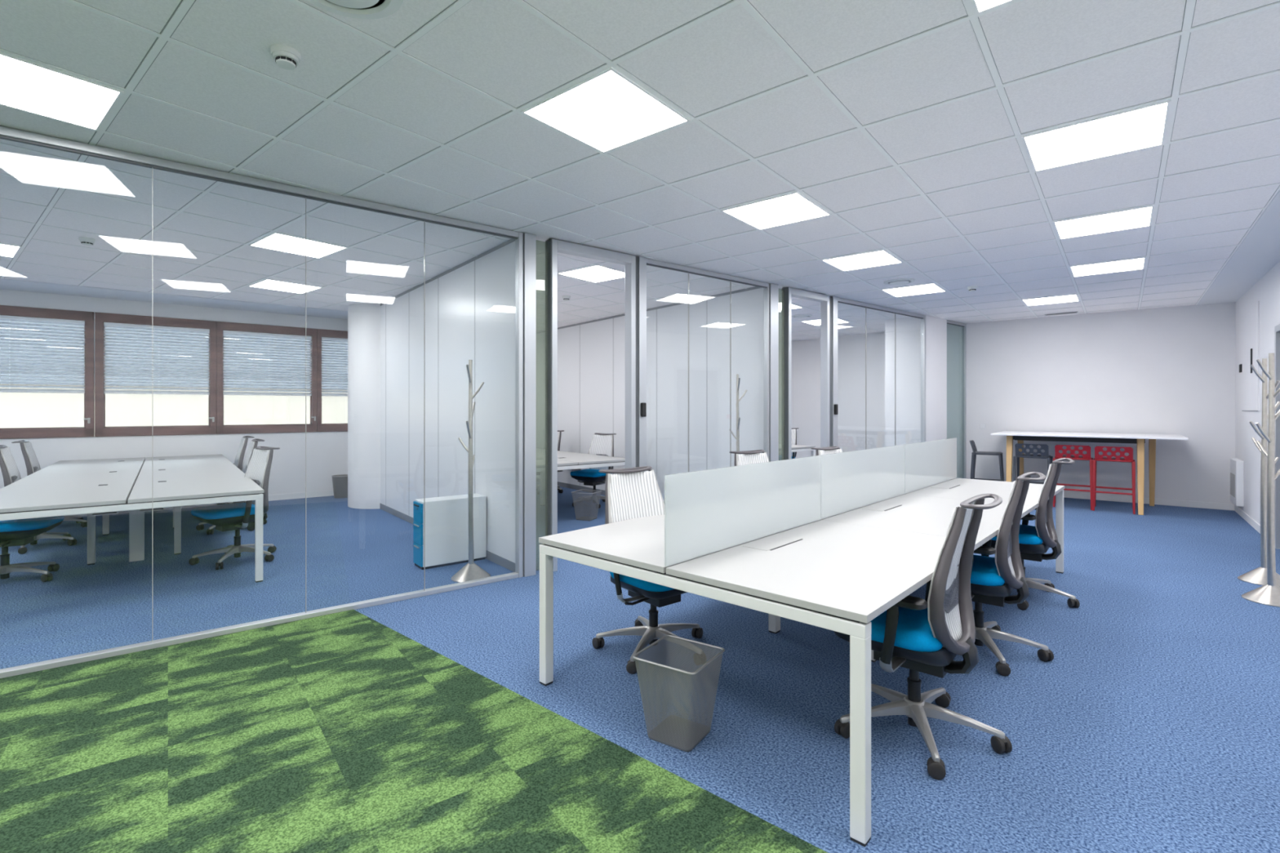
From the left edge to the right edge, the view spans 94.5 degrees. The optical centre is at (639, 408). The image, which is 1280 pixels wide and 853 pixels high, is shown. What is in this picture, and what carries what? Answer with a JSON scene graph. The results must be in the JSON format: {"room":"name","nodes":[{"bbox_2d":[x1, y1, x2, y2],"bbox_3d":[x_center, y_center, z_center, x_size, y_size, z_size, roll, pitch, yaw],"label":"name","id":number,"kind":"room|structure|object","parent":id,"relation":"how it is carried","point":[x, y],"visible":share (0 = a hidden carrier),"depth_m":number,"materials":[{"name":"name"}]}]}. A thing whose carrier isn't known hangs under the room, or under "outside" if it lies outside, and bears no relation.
{"room":"open-plan office","nodes":[
{"label":"open-plan office","id":0,"kind":"room"},
{"bbox_2d":[0,288,347,495],"bbox_3d":[-4.016,-0.033,9.890,14.700,2.755,0.250,0,0,-39],"label":"wall","id":1,"kind":"structure","parent":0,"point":[326,452],"depth_m":8.12,"materials":[{"name":"white paint"}]},
{"bbox_2d":[0,315,84,393],"bbox_3d":[-7.454,-0.646,6.993,1.299,0.906,0.024,0,0,-39],"label":"blind","id":2,"kind":"object","parent":1,"relation":"attached to","point":[2,317],"visible":1,"depth_m":7.14,"materials":[{"name":"white"}]},
{"bbox_2d":[0,305,94,439],"bbox_3d":[-7.472,-0.430,6.983,1.511,1.570,0.120,0,0,-39],"label":"window","id":3,"kind":"structure","parent":1,"relation":"attached to","point":[88,430],"depth_m":7.31,"materials":[{"name":"brown wood"}]},
{"bbox_2d":[94,311,216,436],"bbox_3d":[-6.389,-0.430,7.848,1.246,1.570,0.120,0,0,-39],"label":"window","id":4,"kind":"structure","parent":1,"relation":"attached to","point":[100,430],"depth_m":7.73,"materials":[{"name":"brown wood"}]},
{"bbox_2d":[103,322,209,395],"bbox_3d":[-6.383,-0.646,7.848,1.084,0.906,0.024,0,0,-39],"label":"blind","id":5,"kind":"object","parent":1,"relation":"attached to","point":[105,324],"visible":1,"depth_m":7.82,"materials":[{"name":"white"}]},
{"bbox_2d":[66,489,333,516],"bbox_3d":[-7.142,1.302,7.226,6.490,0.085,0.012,0,0,-39],"label":"baseboard","id":6,"kind":"structure","parent":1,"relation":"attached to","point":[323,493],"depth_m":8.76,"materials":[{"name":"white"}]},
{"bbox_2d":[216,321,316,434],"bbox_3d":[-5.416,-0.430,8.625,1.240,1.570,0.120,0,0,-39],"label":"window","id":7,"kind":"structure","parent":1,"relation":"attached to","point":[221,428],"depth_m":8.54,"materials":[{"name":"brown wood"}]},
{"bbox_2d":[222,330,311,395],"bbox_3d":[-5.410,-0.646,8.624,1.096,0.906,0.024,0,0,-39],"label":"blind","id":8,"kind":"object","parent":1,"relation":"attached to","point":[224,332],"visible":1,"depth_m":8.60,"materials":[{"name":"white"}]},
{"bbox_2d":[316,328,347,431],"bbox_3d":[-4.437,-0.430,9.406,1.261,1.570,0.120,0,0,-39],"label":"window","id":9,"kind":"structure","parent":1,"relation":"attached to","point":[321,333],"depth_m":9.03,"materials":[{"name":"brown wood"}]},
{"bbox_2d":[321,337,347,396],"bbox_3d":[-4.449,-0.646,9.391,1.087,0.906,0.024,0,0,-39],"label":"blind","id":10,"kind":"object","parent":1,"relation":"attached to","point":[323,339],"visible":0.34,"depth_m":9.16,"materials":[{"name":"white"}]},
{"bbox_2d":[347,303,380,509],"bbox_3d":[-3.635,-0.033,8.370,0.900,2.755,0.900,0,0,39],"label":"column round","id":11,"kind":"structure","parent":0,"point":[363,319],"depth_m":7.93,"materials":[{"name":"white paint"}]},
{"bbox_2d":[379,238,515,572],"bbox_3d":[-2.735,-0.033,7.080,0.108,2.755,5.740,0,0,-39],"label":"wall","id":12,"kind":"structure","parent":0,"point":[470,305],"depth_m":5.88,"materials":[{"name":"white"}]},
{"bbox_2d":[0,278,545,332],"bbox_3d":[-3.789,-1.407,9.526,14.600,0.010,1.000,0,0,-39],"label":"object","id":13,"kind":"structure","parent":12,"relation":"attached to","point":[5,284],"depth_m":7.52,"materials":[{"name":"white paint"}]},
{"bbox_2d":[0,125,966,678],"bbox_3d":[-0.340,-0.030,5.253,14.660,2.751,0.105,0,0,-39],"label":"wall","id":14,"kind":"structure","parent":0,"point":[525,243],"depth_m":4.73,"materials":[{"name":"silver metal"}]},
{"bbox_2d":[545,238,646,571],"bbox_3d":[-0.424,-0.028,5.169,1.132,2.745,0.118,0,0,-37],"label":"door","id":15,"kind":"structure","parent":14,"relation":"in","point":[553,246],"depth_m":4.93,"materials":[{"name":"silver metal"}]},
{"bbox_2d":[782,287,838,460],"bbox_3d":[1.992,-0.028,7.098,1.138,2.745,0.118,0,0,-37],"label":"door","id":16,"kind":"structure","parent":14,"relation":"in","point":[825,300],"depth_m":7.11,"materials":[{"name":"silver metal"}]},
{"bbox_2d":[0,0,1279,342],"bbox_3d":[-1.508,-1.483,6.776,14.100,0.154,19.400,0,0,39],"label":"ceiling","id":17,"kind":"structure","parent":0,"point":[905,122],"depth_m":3.19,"materials":[{"name":"tile"}]},
{"bbox_2d":[0,242,21,257],"bbox_3d":[-5.761,-1.405,5.080,0.576,0.009,0.576,0,0,39],"label":"recessed light","id":18,"kind":"object","parent":17,"relation":"in","point":[6,250],"visible":1,"depth_m":5.23,"materials":[{"name":"white plastic"}]},
{"bbox_2d":[0,52,124,131],"bbox_3d":[-2.691,-1.405,2.578,0.576,0.009,0.576,0,0,39],"label":"recessed light","id":19,"kind":"object","parent":17,"relation":"in","point":[26,86],"visible":1,"depth_m":2.63,"materials":[{"name":"white plastic"}]},
{"bbox_2d":[78,236,95,245],"bbox_3d":[-4.582,-1.382,4.901,0.104,0.056,0.104,0,0,39],"label":"smoke detector","id":20,"kind":"object","parent":17,"relation":"attached to","point":[85,241],"visible":1,"depth_m":4.88,"materials":[{"name":"white plastic"}]},
{"bbox_2d":[248,278,322,293],"bbox_3d":[-4.082,-1.405,6.808,0.576,0.009,0.576,0,0,39],"label":"recessed light","id":21,"kind":"object","parent":17,"relation":"in","point":[271,284],"visible":1,"depth_m":6.76,"materials":[{"name":"white plastic"}]},
{"bbox_2d":[270,44,301,70],"bbox_3d":[-1.400,-1.382,2.338,0.104,0.056,0.104,0,0,39],"label":"smoke detector","id":22,"kind":"object","parent":17,"relation":"attached to","point":[286,57],"visible":1,"depth_m":2.31,"materials":[{"name":"white plastic"}]},
{"bbox_2d":[248,231,347,258],"bbox_3d":[-2.949,-1.405,5.110,0.576,0.009,0.576,0,0,39],"label":"recessed light","id":23,"kind":"object","parent":17,"relation":"in","point":[275,241],"visible":1,"depth_m":5.09,"materials":[{"name":"white plastic"}]},
{"bbox_2d":[306,0,403,18],"bbox_3d":[-0.980,-1.399,1.942,0.380,0.022,0.380,0,0,39],"label":"ceiling vent","id":24,"kind":"object","parent":17,"relation":"in","point":[358,9],"visible":1,"depth_m":2.06,"materials":[{"name":"white plastic"}]},
{"bbox_2d":[562,295,570,300],"bbox_3d":[-0.923,-1.382,7.406,0.104,0.056,0.104,0,0,39],"label":"smoke detector","id":25,"kind":"object","parent":17,"relation":"attached to","point":[564,297],"visible":1,"depth_m":7.37,"materials":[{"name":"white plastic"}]},
{"bbox_2d":[557,264,625,282],"bbox_3d":[-0.456,-1.405,6.175,0.576,0.009,0.576,0,0,39],"label":"recessed light","id":26,"kind":"object","parent":17,"relation":"in","point":[597,273],"visible":0.79,"depth_m":6.15,"materials":[{"name":"white plastic"}]},
{"bbox_2d":[520,66,690,153],"bbox_3d":[-0.159,-1.405,2.836,0.576,0.009,0.576,0,0,39],"label":"recessed light","id":27,"kind":"object","parent":17,"relation":"in","point":[606,111],"visible":1,"depth_m":2.80,"materials":[{"name":"white plastic"}]},
{"bbox_2d":[720,191,831,230],"bbox_3d":[0.979,-1.405,4.231,0.576,0.009,0.576,0,0,39],"label":"recessed light","id":28,"kind":"object","parent":17,"relation":"in","point":[793,207],"visible":1,"depth_m":4.21,"materials":[{"name":"white plastic"}]},
{"bbox_2d":[778,302,803,310],"bbox_3d":[1.858,-1.405,8.159,0.576,0.009,0.576,0,0,39],"label":"recessed light","id":29,"kind":"object","parent":17,"relation":"in","point":[793,306],"visible":0.24,"depth_m":8.12,"materials":[{"name":"white plastic"}]},
{"bbox_2d":[791,314,812,318],"bbox_3d":[2.456,-1.399,8.987,0.320,0.022,0.320,0,0,39],"label":"ceiling vent","id":30,"kind":"object","parent":17,"relation":"in","point":[797,316],"visible":0.96,"depth_m":8.92,"materials":[{"name":"white plastic"}]},
{"bbox_2d":[801,318,849,325],"bbox_3d":[2.995,-1.405,9.554,0.576,0.009,0.576,0,0,39],"label":"recessed light","id":31,"kind":"object","parent":17,"relation":"in","point":[815,322],"visible":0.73,"depth_m":9.57,"materials":[{"name":"white"}]},
{"bbox_2d":[804,319,847,324],"bbox_3d":[2.995,-1.405,9.554,0.552,0.007,0.552,0,0,39],"label":"diffuser","id":32,"kind":"object","parent":31,"relation":"attached to","point":[839,321],"depth_m":9.57,"materials":[{"name":"white plastic"}]},
{"bbox_2d":[821,249,902,271],"bbox_3d":[2.116,-1.405,5.626,0.576,0.009,0.576,0,0,39],"label":"recessed light","id":33,"kind":"object","parent":17,"relation":"in","point":[882,257],"visible":1,"depth_m":5.61,"materials":[{"name":"white plastic"}]},
{"bbox_2d":[883,278,915,284],"bbox_3d":[2.874,-1.399,6.556,0.320,0.022,0.320,0,0,39],"label":"ceiling vent","id":34,"kind":"object","parent":17,"relation":"in","point":[899,281],"visible":1,"depth_m":6.50,"materials":[{"name":"white plastic"}]},
{"bbox_2d":[881,283,946,297],"bbox_3d":[3.253,-1.405,7.021,0.576,0.009,0.576,0,0,39],"label":"recessed light","id":35,"kind":"object","parent":17,"relation":"in","point":[931,287],"visible":1,"depth_m":7.00,"materials":[{"name":"white plastic"}]},
{"bbox_2d":[967,285,977,291],"bbox_3d":[3.840,-1.382,6.830,0.104,0.056,0.104,0,0,39],"label":"smoke detector","id":36,"kind":"object","parent":17,"relation":"attached to","point":[971,288],"visible":1,"depth_m":6.80,"materials":[{"name":"white plastic"}]},
{"bbox_2d":[970,0,1015,14],"bbox_3d":[1.236,-1.405,1.698,0.576,0.009,0.576,0,0,39],"label":"recessed light","id":37,"kind":"object","parent":17,"relation":"in","point":[980,6],"visible":1,"depth_m":2.05,"materials":[{"name":"white plastic"}]},
{"bbox_2d":[975,0,1008,11],"bbox_3d":[1.236,-1.405,1.698,0.552,0.007,0.552,0,0,39],"label":"diffuser","id":38,"kind":"object","parent":37,"relation":"attached to","point":[980,5],"depth_m":2.05,"materials":[{"name":"white plastic"}]},
{"bbox_2d":[1021,293,1079,306],"bbox_3d":[5.321,-1.405,7.659,0.576,0.009,0.576,0,0,39],"label":"recessed light","id":39,"kind":"object","parent":17,"relation":"in","point":[1068,298],"visible":1,"depth_m":7.63,"materials":[{"name":"white plastic"}]},
{"bbox_2d":[1044,311,1078,315],"bbox_3d":[6.214,-1.401,8.726,0.400,0.008,0.080,0,0,39],"label":"ceiling vent","id":40,"kind":"object","parent":17,"relation":"in","point":[1071,312],"visible":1,"depth_m":8.71,"materials":[{"name":"silver metal"}]},
{"bbox_2d":[1021,99,1171,172],"bbox_3d":[2.374,-1.405,3.094,0.576,0.009,0.576,0,0,39],"label":"recessed light","id":41,"kind":"object","parent":17,"relation":"in","point":[1143,127],"visible":1,"depth_m":3.06,"materials":[{"name":"white plastic"}]},
{"bbox_2d":[1053,204,1154,239],"bbox_3d":[3.511,-1.405,4.489,0.576,0.009,0.576,0,0,39],"label":"recessed light","id":42,"kind":"object","parent":17,"relation":"in","point":[1140,217],"visible":1,"depth_m":4.47,"materials":[{"name":"white plastic"}]},
{"bbox_2d":[1069,257,1146,276],"bbox_3d":[4.648,-1.405,5.884,0.576,0.009,0.576,0,0,39],"label":"recessed light","id":43,"kind":"object","parent":17,"relation":"in","point":[1135,264],"visible":1,"depth_m":5.87,"materials":[{"name":"white plastic"}]},
{"bbox_2d":[0,481,1279,852],"bbox_3d":[-1.508,1.443,6.776,14.100,0.204,19.400,0,0,39],"label":"floor","id":44,"kind":"structure","parent":0,"point":[1152,725],"depth_m":2.62,"materials":[{"name":"blue carpet"}]},
{"bbox_2d":[0,515,64,582],"bbox_3d":[-4.937,0.848,4.569,0.652,0.994,0.642,0,0,-31],"label":"office chair","id":45,"kind":"object","parent":44,"relation":"on","point":[18,532],"visible":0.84,"depth_m":4.57,"materials":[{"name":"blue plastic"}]},
{"bbox_2d":[0,444,77,554],"bbox_3d":[-5.893,0.848,5.721,0.652,0.994,0.642,0,0,-43],"label":"office chair","id":46,"kind":"object","parent":44,"relation":"on","point":[10,471],"visible":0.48,"depth_m":5.71,"materials":[{"name":"black plastic"}]},
{"bbox_2d":[11,440,87,532],"bbox_3d":[-6.610,0.848,6.620,0.652,0.994,0.642,0,0,-43],"label":"office chair","id":47,"kind":"object","parent":44,"relation":"on","point":[32,464],"visible":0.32,"depth_m":6.58,"materials":[{"name":"black plastic"}]},
{"bbox_2d":[0,454,263,582],"bbox_3d":[-4.992,0.988,5.895,1.617,0.714,4.590,0,0,-39],"label":"desk","id":48,"kind":"object","parent":44,"relation":"on","point":[104,487],"visible":0.94,"depth_m":4.93,"materials":[{"name":"grey laminate"}]},
{"bbox_2d":[91,507,164,515],"bbox_3d":[-4.992,0.740,5.895,0.400,0.035,4.090,0,0,-39],"label":"cable tray","id":49,"kind":"object","parent":48,"relation":"on","point":[157,508],"depth_m":4.31,"materials":[{"name":"white metal"}]},
{"bbox_2d":[195,438,266,534],"bbox_3d":[-4.564,0.848,6.645,0.652,0.994,0.642,0,0,-43],"label":"office chair","id":50,"kind":"object","parent":44,"relation":"on","point":[253,443],"visible":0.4,"depth_m":6.61,"materials":[{"name":"black plastic"}]},
{"bbox_2d":[188,445,279,569],"bbox_3d":[-3.571,0.848,5.268,0.642,0.994,0.652,0,0,33],"label":"office chair","id":51,"kind":"object","parent":44,"relation":"on","point":[226,517],"visible":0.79,"depth_m":5.20,"materials":[{"name":"black plastic"}]},
{"bbox_2d":[233,435,254,470],"bbox_3d":[-5.207,0.848,7.450,0.652,0.994,0.642,0,0,-43],"label":"office chair","id":52,"kind":"object","parent":44,"relation":"on","point":[238,462],"visible":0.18,"depth_m":7.42,"materials":[{"name":"black plastic"}]},
{"bbox_2d":[331,474,347,498],"bbox_3d":[-4.521,1.177,8.968,0.280,0.335,0.280,0,0,39],"label":"bin","id":53,"kind":"object","parent":44,"relation":"on","point":[340,482],"visible":0.77,"depth_m":8.87,"materials":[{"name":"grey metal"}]},
{"bbox_2d":[413,493,486,569],"bbox_3d":[-1.665,1.062,5.176,0.587,0.565,0.210,0,0,-39],"label":"base cabinet","id":54,"kind":"object","parent":44,"relation":"on","point":[446,517],"visible":0.98,"depth_m":5.07,"materials":[{"name":"white metal"}]},
{"bbox_2d":[451,360,490,582],"bbox_3d":[-1.347,0.478,4.710,0.300,1.734,0.300,0,0,0],"label":"coat stand","id":55,"kind":"object","parent":44,"relation":"on","point":[471,571],"visible":0.97,"depth_m":4.69,"materials":[{"name":"metal"}]},
{"bbox_2d":[536,430,564,494],"bbox_3d":[-1.542,0.848,9.544,0.652,0.994,0.642,0,0,-43],"label":"office chair","id":56,"kind":"object","parent":44,"relation":"on","point":[559,432],"visible":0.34,"depth_m":9.48,"materials":[{"name":"black plastic"}]},
{"bbox_2d":[536,448,625,506],"bbox_3d":[-2.011,0.988,8.559,1.617,0.714,4.128,0,0,-39],"label":"desk","id":57,"kind":"object","parent":44,"relation":"on","point":[570,461],"visible":0.19,"depth_m":7.32,"materials":[{"name":"grey laminate"}]},
{"bbox_2d":[557,468,581,471],"bbox_3d":[-2.011,0.740,8.559,0.400,0.035,3.628,0,0,-39],"label":"cable tray","id":58,"kind":"object","parent":57,"relation":"on","point":[577,468],"depth_m":7.22,"materials":[{"name":"white metal"}]},
{"bbox_2d":[571,488,601,520],"bbox_3d":[-0.650,1.174,7.196,0.291,0.338,0.291,0,0,22],"label":"waste bin","id":59,"kind":"object","parent":44,"relation":"on","point":[591,499],"visible":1,"depth_m":7.13,"materials":[{"name":"grey metal"}]},
{"bbox_2d":[570,432,616,508],"bbox_3d":[-0.636,0.848,8.290,0.642,0.994,0.652,0,0,30],"label":"office chair","id":60,"kind":"object","parent":44,"relation":"on","point":[602,444],"visible":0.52,"depth_m":8.29,"materials":[{"name":"black plastic"}]},
{"bbox_2d":[591,466,706,674],"bbox_3d":[0.097,0.848,3.312,0.667,0.994,0.676,0,0,-39],"label":"office chair","id":61,"kind":"object","parent":44,"relation":"on","point":[631,493],"visible":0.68,"depth_m":3.32,"materials":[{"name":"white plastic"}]},
{"bbox_2d":[632,635,724,751],"bbox_3d":[0.163,1.174,2.441,0.291,0.338,0.291,0,0,33],"label":"waste bin","id":62,"kind":"object","parent":44,"relation":"on","point":[682,734],"visible":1,"depth_m":2.40,"materials":[{"name":"silver metal"}]},
{"bbox_2d":[728,373,746,454],"bbox_3d":[1.107,0.478,6.679,0.300,1.734,0.300,0,0,0],"label":"coat stand","id":63,"kind":"object","parent":44,"relation":"on","point":[738,419],"visible":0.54,"depth_m":6.67,"materials":[{"name":"metal"}]},
{"bbox_2d":[728,449,768,466],"bbox_3d":[1.046,0.848,4.778,0.667,0.994,0.668,0,0,-34],"label":"office chair","id":64,"kind":"object","parent":44,"relation":"on","point":[747,457],"visible":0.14,"depth_m":4.92,"materials":[{"name":"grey fabric"}]},
{"bbox_2d":[778,427,799,460],"bbox_3d":[2.582,0.848,10.789,0.652,0.994,0.642,0,0,-43],"label":"office chair","id":65,"kind":"object","parent":44,"relation":"on","point":[793,429],"visible":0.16,"depth_m":10.76,"materials":[{"name":"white plastic"}]},
{"bbox_2d":[778,444,815,456],"bbox_3d":[1.046,0.989,11.101,1.617,0.712,4.128,0,0,-39],"label":"desk","id":66,"kind":"object","parent":44,"relation":"on","point":[795,448],"visible":0.08,"depth_m":9.82,"materials":[{"name":"grey laminate"}]},
{"bbox_2d":[538,437,1064,847],"bbox_3d":[1.493,0.805,3.875,1.617,1.080,4.128,0,0,43],"label":"desk","id":67,"kind":"object","parent":44,"relation":"on","point":[834,541],"visible":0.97,"depth_m":2.68,"materials":[{"name":"white laminate"}]},
{"bbox_2d":[810,446,842,455],"bbox_3d":[1.849,0.848,5.205,0.652,0.994,0.654,0,0,-36],"label":"office chair","id":68,"kind":"object","parent":44,"relation":"on","point":[829,450],"visible":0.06,"depth_m":5.38,"materials":[{"name":"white plastic"}]},
{"bbox_2d":[833,493,1012,780],"bbox_3d":[1.165,0.848,2.465,0.652,0.994,0.642,0,0,37],"label":"office chair","id":69,"kind":"object","parent":44,"relation":"on","point":[916,634],"visible":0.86,"depth_m":2.33,"materials":[{"name":"plastic"}]},
{"bbox_2d":[969,440,1004,481],"bbox_3d":[5.244,0.918,8.948,0.451,0.853,0.434,0,0,33],"label":"bar stool","id":70,"kind":"object","parent":44,"relation":"on","point":[975,452],"visible":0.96,"depth_m":8.88,"materials":[{"name":"grey plastic"}]},
{"bbox_2d":[970,471,1053,675],"bbox_3d":[1.910,0.848,3.296,0.652,0.994,0.642,0,0,35],"label":"office chair","id":71,"kind":"object","parent":44,"relation":"on","point":[993,580],"visible":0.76,"depth_m":3.14,"materials":[{"name":"black plastic"}]},
{"bbox_2d":[1013,443,1053,484],"bbox_3d":[5.584,0.918,8.402,0.434,0.853,0.451,0,0,39],"label":"bar stool","id":72,"kind":"object","parent":44,"relation":"on","point":[1045,455],"visible":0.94,"depth_m":8.30,"materials":[{"name":"grey plastic"}]},
{"bbox_2d":[990,457,1079,610],"bbox_3d":[2.734,0.848,4.210,0.648,0.994,0.643,0,0,43],"label":"office chair","id":73,"kind":"object","parent":44,"relation":"on","point":[1034,542],"visible":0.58,"depth_m":4.04,"materials":[{"name":"black plastic"}]},
{"bbox_2d":[1053,444,1093,510],"bbox_3d":[5.941,0.918,8.111,0.434,0.853,0.451,0,0,38],"label":"bar stool","id":74,"kind":"object","parent":44,"relation":"on","point":[1086,456],"visible":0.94,"depth_m":7.95,"materials":[{"name":"red plastic"}]},
{"bbox_2d":[991,431,1188,515],"bbox_3d":[6.189,0.849,8.250,2.070,0.992,1.250,0,0,39],"label":"table","id":75,"kind":"object","parent":44,"relation":"on","point":[1139,439],"visible":0.87,"depth_m":8.02,"materials":[{"name":"white wood"}]},
{"bbox_2d":[1092,445,1135,514],"bbox_3d":[6.259,0.918,7.813,0.434,0.853,0.451,0,0,39],"label":"bar stool","id":76,"kind":"object","parent":44,"relation":"on","point":[1098,457],"visible":1,"depth_m":7.70,"materials":[{"name":"red plastic"}]},
{"bbox_2d":[1237,358,1279,586],"bbox_3d":[4.849,0.478,4.588,0.300,1.734,0.300,0,0,4],"label":"coat stand","id":77,"kind":"object","parent":44,"relation":"on","point":[1258,575],"visible":0.77,"depth_m":4.58,"materials":[{"name":"metal"}]},
{"bbox_2d":[1241,352,1279,607],"bbox_3d":[4.414,0.478,4.130,0.300,1.734,0.300,0,0,0],"label":"coat stand","id":78,"kind":"object","parent":44,"relation":"on","point":[1268,594],"visible":1,"depth_m":4.12,"materials":[{"name":"metal"}]},
{"bbox_2d":[536,286,763,503],"bbox_3d":[-0.328,-0.033,9.001,0.127,2.755,5.740,0,0,-39],"label":"wall","id":79,"kind":"structure","parent":0,"point":[591,354],"depth_m":7.93,"materials":[{"name":"white"}]},
{"bbox_2d":[778,324,961,478],"bbox_3d":[3.454,-0.033,12.161,0.150,2.755,6.020,0,0,-39],"label":"wall","id":80,"kind":"structure","parent":0,"point":[806,353],"depth_m":11.29,"materials":[{"name":"white paint"}]},
{"bbox_2d":[884,315,946,446],"bbox_3d":[4.382,-0.033,9.396,0.710,2.755,0.640,0,0,-39],"label":"wall pier","id":81,"kind":"object","parent":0,"point":[908,330],"visible":0.64,"depth_m":9.17,"materials":[{"name":"white paint"}]},
{"bbox_2d":[965,302,1235,504],"bbox_3d":[6.712,-0.033,8.817,3.358,2.755,0.150,0,0,39],"label":"wall","id":82,"kind":"structure","parent":0,"point":[1167,370],"depth_m":8.57,"materials":[{"name":"white paint"}]},
{"bbox_2d":[979,423,985,428],"bbox_3d":[5.583,0.285,9.634,0.080,0.080,0.010,0,0,39],"label":"wall socket","id":83,"kind":"object","parent":82,"relation":"attached to","point":[981,425],"visible":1,"depth_m":9.63,"materials":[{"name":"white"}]},
{"bbox_2d":[1063,492,1234,511],"bbox_3d":[6.613,1.302,8.793,3.156,0.085,0.012,0,0,39],"label":"baseboard","id":84,"kind":"structure","parent":82,"relation":"attached to","point":[1066,495],"depth_m":8.25,"materials":[{"name":"white"}]},
{"bbox_2d":[1235,261,1279,524],"bbox_3d":[2.916,-0.033,1.623,0.150,2.755,16.200,0,0,39],"label":"wall","id":85,"kind":"structure","parent":0,"point":[1266,290],"depth_m":6.69,"materials":[{"name":"white paint"}]},
{"bbox_2d":[1230,457,1244,506],"bbox_3d":[7.543,0.925,7.476,0.074,0.560,0.520,0,0,39],"label":"wall heater","id":86,"kind":"object","parent":85,"relation":"attached to","point":[1237,466],"visible":1,"depth_m":7.29,"materials":[{"name":"white metal"}]},
{"bbox_2d":[1230,472,1235,497],"bbox_3d":[7.516,0.965,7.497,0.006,0.280,0.400,0,0,39],"label":"grille","id":87,"kind":"object","parent":86,"relation":"attached to","point":[1232,474],"depth_m":7.50,"materials":[{"name":"plastic"}]},
{"bbox_2d":[1196,190,1279,305],"bbox_3d":[2.663,-1.407,1.712,0.395,0.010,16.020,0,0,39],"label":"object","id":88,"kind":"structure","parent":85,"relation":"attached to","point":[1259,251],"depth_m":5.67,"materials":[{"name":"white paint"}]},
{"bbox_2d":[1239,364,1242,372],"bbox_3d":[7.527,-0.505,7.411,0.016,0.100,0.120,0,0,39],"label":"thermostat","id":89,"kind":"object","parent":85,"relation":"attached to","point":[1240,365],"visible":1,"depth_m":7.37,"materials":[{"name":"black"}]},
{"bbox_2d":[1234,504,1260,533],"bbox_3d":[2.790,1.302,1.596,0.012,0.085,16.000,0,0,39],"label":"baseboard","id":90,"kind":"structure","parent":85,"relation":"attached to","point":[1252,522],"depth_m":6.96,"materials":[{"name":"white"}]},
{"bbox_2d":[1241,300,1259,411],"bbox_3d":[7.083,-0.573,6.870,0.023,1.205,1.100,0,0,39],"label":"access panel","id":91,"kind":"object","parent":85,"relation":"attached to","point":[1251,317],"visible":1,"depth_m":6.79,"materials":[{"name":"white paint"}]},
{"bbox_2d":[1274,324,1279,549],"bbox_3d":[5.851,0.275,5.294,0.139,2.140,1.040,0,0,39],"label":"door","id":92,"kind":"structure","parent":85,"relation":"in","point":[1277,328],"depth_m":5.67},
{"label":"outside","id":93,"kind":"structure","parent":0,"visible":0},
{"bbox_3d":[-15.426,7.445,22.821,39.708,0.200,38.406,0,0,39],"label":"street","id":94,"kind":"object","parent":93,"visible":0},
{"bbox_2d":[0,318,347,428],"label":"window","id":95,"kind":"structure","parent":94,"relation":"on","point":[17,410],"depth_m":15.05,"materials":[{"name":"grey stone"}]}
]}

